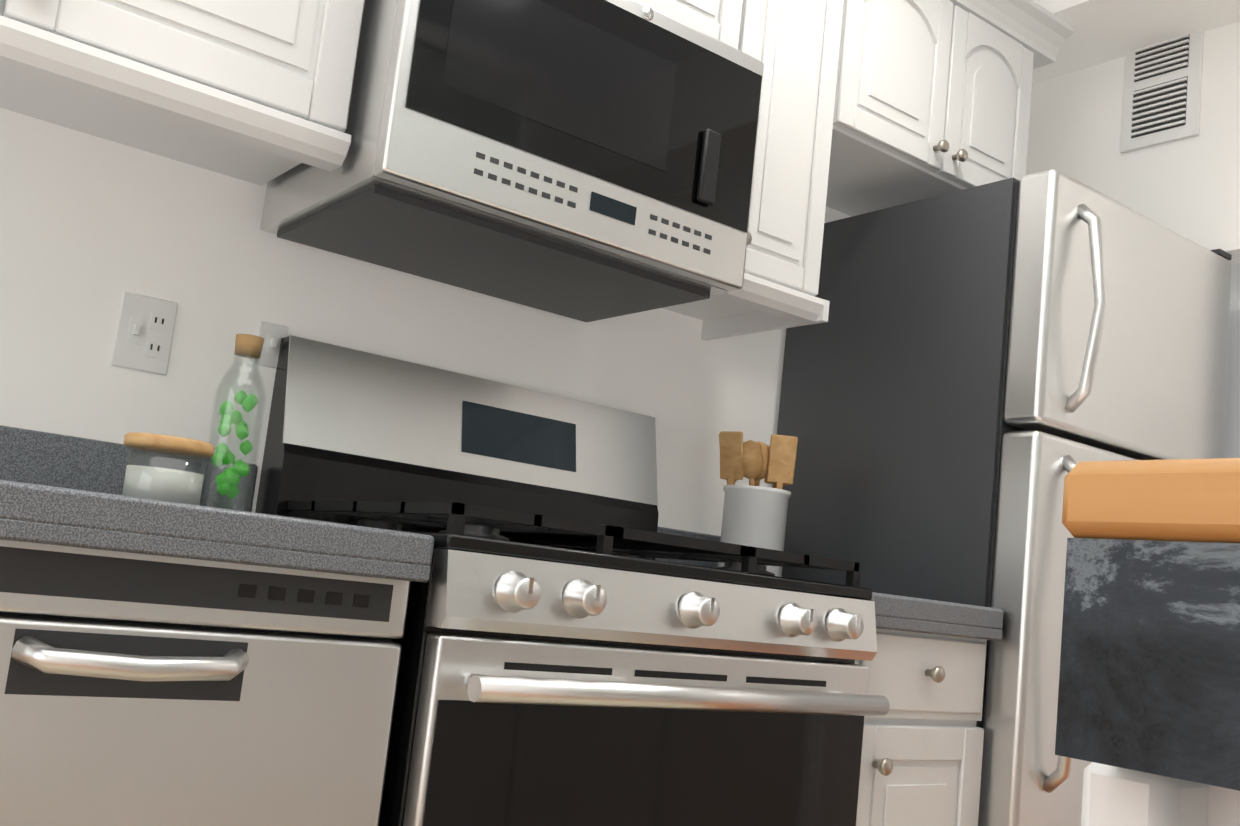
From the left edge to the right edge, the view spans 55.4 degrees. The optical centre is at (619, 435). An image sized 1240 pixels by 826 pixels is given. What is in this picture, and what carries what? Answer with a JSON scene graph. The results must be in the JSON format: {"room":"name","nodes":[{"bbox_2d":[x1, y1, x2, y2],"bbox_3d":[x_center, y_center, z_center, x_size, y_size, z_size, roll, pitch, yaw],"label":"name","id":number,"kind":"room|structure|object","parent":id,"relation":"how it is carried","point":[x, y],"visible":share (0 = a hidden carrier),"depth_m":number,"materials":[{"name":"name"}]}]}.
{"room":"kitchen","nodes":[
{"label":"kitchen","id":0,"kind":"room"},
{"bbox_2d":[0,108,850,535],"bbox_3d":[-0.961,-0.326,1.809,5.190,2.640,0.120,12,-9,-37],"label":"wall","id":1,"kind":"structure","parent":0,"point":[92,228],"depth_m":1.97,"materials":[{"name":"white paint"}]},
{"bbox_2d":[111,291,177,375],"bbox_3d":[-0.752,-0.162,1.875,0.085,0.120,0.016,12,-9,-37],"label":"outlet","id":2,"kind":"object","parent":1,"relation":"attached to","point":[144,333],"visible":1,"depth_m":1.88,"materials":[{"name":"white plastic"}]},
{"bbox_2d":[0,0,364,185],"bbox_3d":[-0.847,-0.921,1.627,0.988,0.832,0.350,12,-9,-37],"label":"upper cabinet","id":3,"kind":"object","parent":1,"relation":"attached to","point":[252,91],"depth_m":1.65,"materials":[{"name":"white paint"}]},
{"bbox_2d":[254,321,288,368],"bbox_3d":[-0.587,-0.153,1.999,0.050,0.075,0.018,12,-9,-37],"label":"light switch","id":4,"kind":"object","parent":1,"relation":"attached to","point":[272,334],"visible":0.71,"depth_m":2.00,"materials":[{"name":"white plastic"}]},
{"bbox_2d":[638,0,755,55],"bbox_3d":[-0.149,-0.972,2.166,0.736,0.443,0.350,12,-9,-37],"label":"upper cabinet","id":5,"kind":"object","parent":1,"relation":"attached to","point":[731,22],"depth_m":2.20,"materials":[{"name":"white paint"}]},
{"bbox_2d":[260,0,763,321],"bbox_3d":[-0.171,-0.501,2.044,0.690,0.429,0.479,12,-9,-37],"label":"over-the-range microwave","id":6,"kind":"object","parent":5,"relation":"attached to","point":[587,160],"visible":1,"depth_m":1.87,"materials":[{"name":"silver metal"}]},
{"bbox_2d":[662,0,855,327],"bbox_3d":[0.226,-0.695,2.441,0.272,0.836,0.350,12,-9,-37],"label":"upper cabinet","id":7,"kind":"object","parent":1,"relation":"attached to","point":[804,47],"depth_m":2.31,"materials":[{"name":"white paint"}]},
{"bbox_2d":[840,0,1047,216],"bbox_3d":[0.610,-0.799,2.741,0.655,0.471,0.350,12,-9,-37],"label":"upper cabinet","id":8,"kind":"object","parent":1,"relation":"attached to","point":[866,106],"depth_m":2.62,"materials":[{"name":"white paint"}]},
{"bbox_2d":[1026,21,1239,457],"bbox_3d":[1.767,0.031,2.266,0.240,2.640,2.450,12,-9,-37],"label":"wall","id":9,"kind":"structure","parent":0,"point":[1189,188],"depth_m":2.83,"materials":[{"name":"white paint"}]},
{"bbox_2d":[1120,30,1203,153],"bbox_3d":[1.322,-0.887,2.887,0.018,0.365,0.195,12,-9,-37],"label":"air vent","id":10,"kind":"object","parent":9,"relation":"in","point":[1162,87],"visible":0.81,"depth_m":2.87,"materials":[{"name":"white metal"}]},
{"bbox_3d":[2.032,1.517,2.934,12.000,0.060,6.800,12,-9,-37],"label":"floor","id":11,"kind":"structure","parent":0,"visible":0},
{"bbox_2d":[0,539,410,825],"bbox_3d":[-0.715,0.551,1.433,0.640,0.866,0.648,12,-9,-37],"label":"dishwasher","id":12,"kind":"object","parent":11,"relation":"on","point":[137,689],"visible":0.81,"depth_m":1.29,"materials":[{"name":"grey metal"}]},
{"bbox_2d":[255,335,889,825],"bbox_3d":[-0.109,0.491,1.879,0.796,1.230,0.733,12,-9,-37],"label":"gas range","id":13,"kind":"object","parent":11,"relation":"on","point":[573,653],"visible":0.9,"depth_m":1.70,"materials":[{"name":"silver metal"}]},
{"bbox_2d":[855,628,986,825],"bbox_3d":[0.311,0.768,2.237,0.367,0.868,0.662,12,-9,-37],"label":"base cabinet","id":14,"kind":"object","parent":11,"relation":"on","point":[922,752],"visible":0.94,"depth_m":2.04,"materials":[{"name":"white paint"}]},
{"bbox_2d":[0,425,1003,640],"bbox_3d":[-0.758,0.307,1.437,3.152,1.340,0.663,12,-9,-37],"label":"countertop","id":15,"kind":"structure","parent":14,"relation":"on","point":[60,490],"depth_m":1.37,"materials":[{"name":"grey stone"}]},
{"bbox_2d":[119,432,214,505],"bbox_3d":[-0.605,0.050,1.572,0.114,0.092,0.114,12,-9,-37],"label":"jar","id":16,"kind":"object","parent":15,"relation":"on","point":[165,484],"visible":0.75,"depth_m":1.53,"materials":[{"name":"clear glass"}]},
{"bbox_2d":[200,334,266,511],"bbox_3d":[-0.582,-0.014,1.795,0.076,0.280,0.076,12,-9,-37],"label":"bottle","id":17,"kind":"object","parent":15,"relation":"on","point":[227,480],"visible":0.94,"depth_m":1.78,"materials":[{"name":"clear glass"}]},
{"bbox_2d":[718,431,797,576],"bbox_3d":[0.281,0.153,2.473,0.174,0.312,0.147,12,-9,-37],"label":"utensil crock","id":18,"kind":"object","parent":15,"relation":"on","point":[754,513],"visible":0.69,"depth_m":2.44,"materials":[{"name":"white ceramic"}]},
{"bbox_2d":[772,169,1231,825],"bbox_3d":[0.824,0.415,2.578,0.715,1.762,0.739,12,-9,-37],"label":"refrigerator","id":19,"kind":"object","parent":11,"relation":"on","point":[972,377],"visible":0.71,"depth_m":2.35,"materials":[{"name":"grey metal"}]},
{"bbox_2d":[1081,778,1239,825],"bbox_3d":[0.599,0.537,0.203,0.920,0.855,0.637,12,-9,-37],"label":"base cabinet","id":20,"kind":"object","parent":11,"relation":"on","point":[1102,804],"depth_m":0.23,"materials":[{"name":"white paint"}]},
{"bbox_2d":[1055,458,1239,813],"bbox_3d":[1.198,0.221,0.733,2.417,0.055,0.722,12,-9,-37],"label":"countertop","id":21,"kind":"structure","parent":20,"relation":"on","point":[1149,690],"depth_m":0.21,"materials":[{"name":"grey stone"}]},
{"bbox_3d":[-0.080,-1.725,0.932,5.070,0.080,2.690,12,-9,-37],"label":"ceiling","id":22,"kind":"structure","parent":0,"visible":0},
{"bbox_2d":[1032,0,1239,84],"bbox_3d":[1.680,-1.165,2.257,0.300,0.305,2.450,12,-9,-37],"label":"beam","id":23,"kind":"structure","parent":22,"relation":"attached to","point":[1107,31],"depth_m":2.83,"materials":[{"name":"white paint"}]}
]}

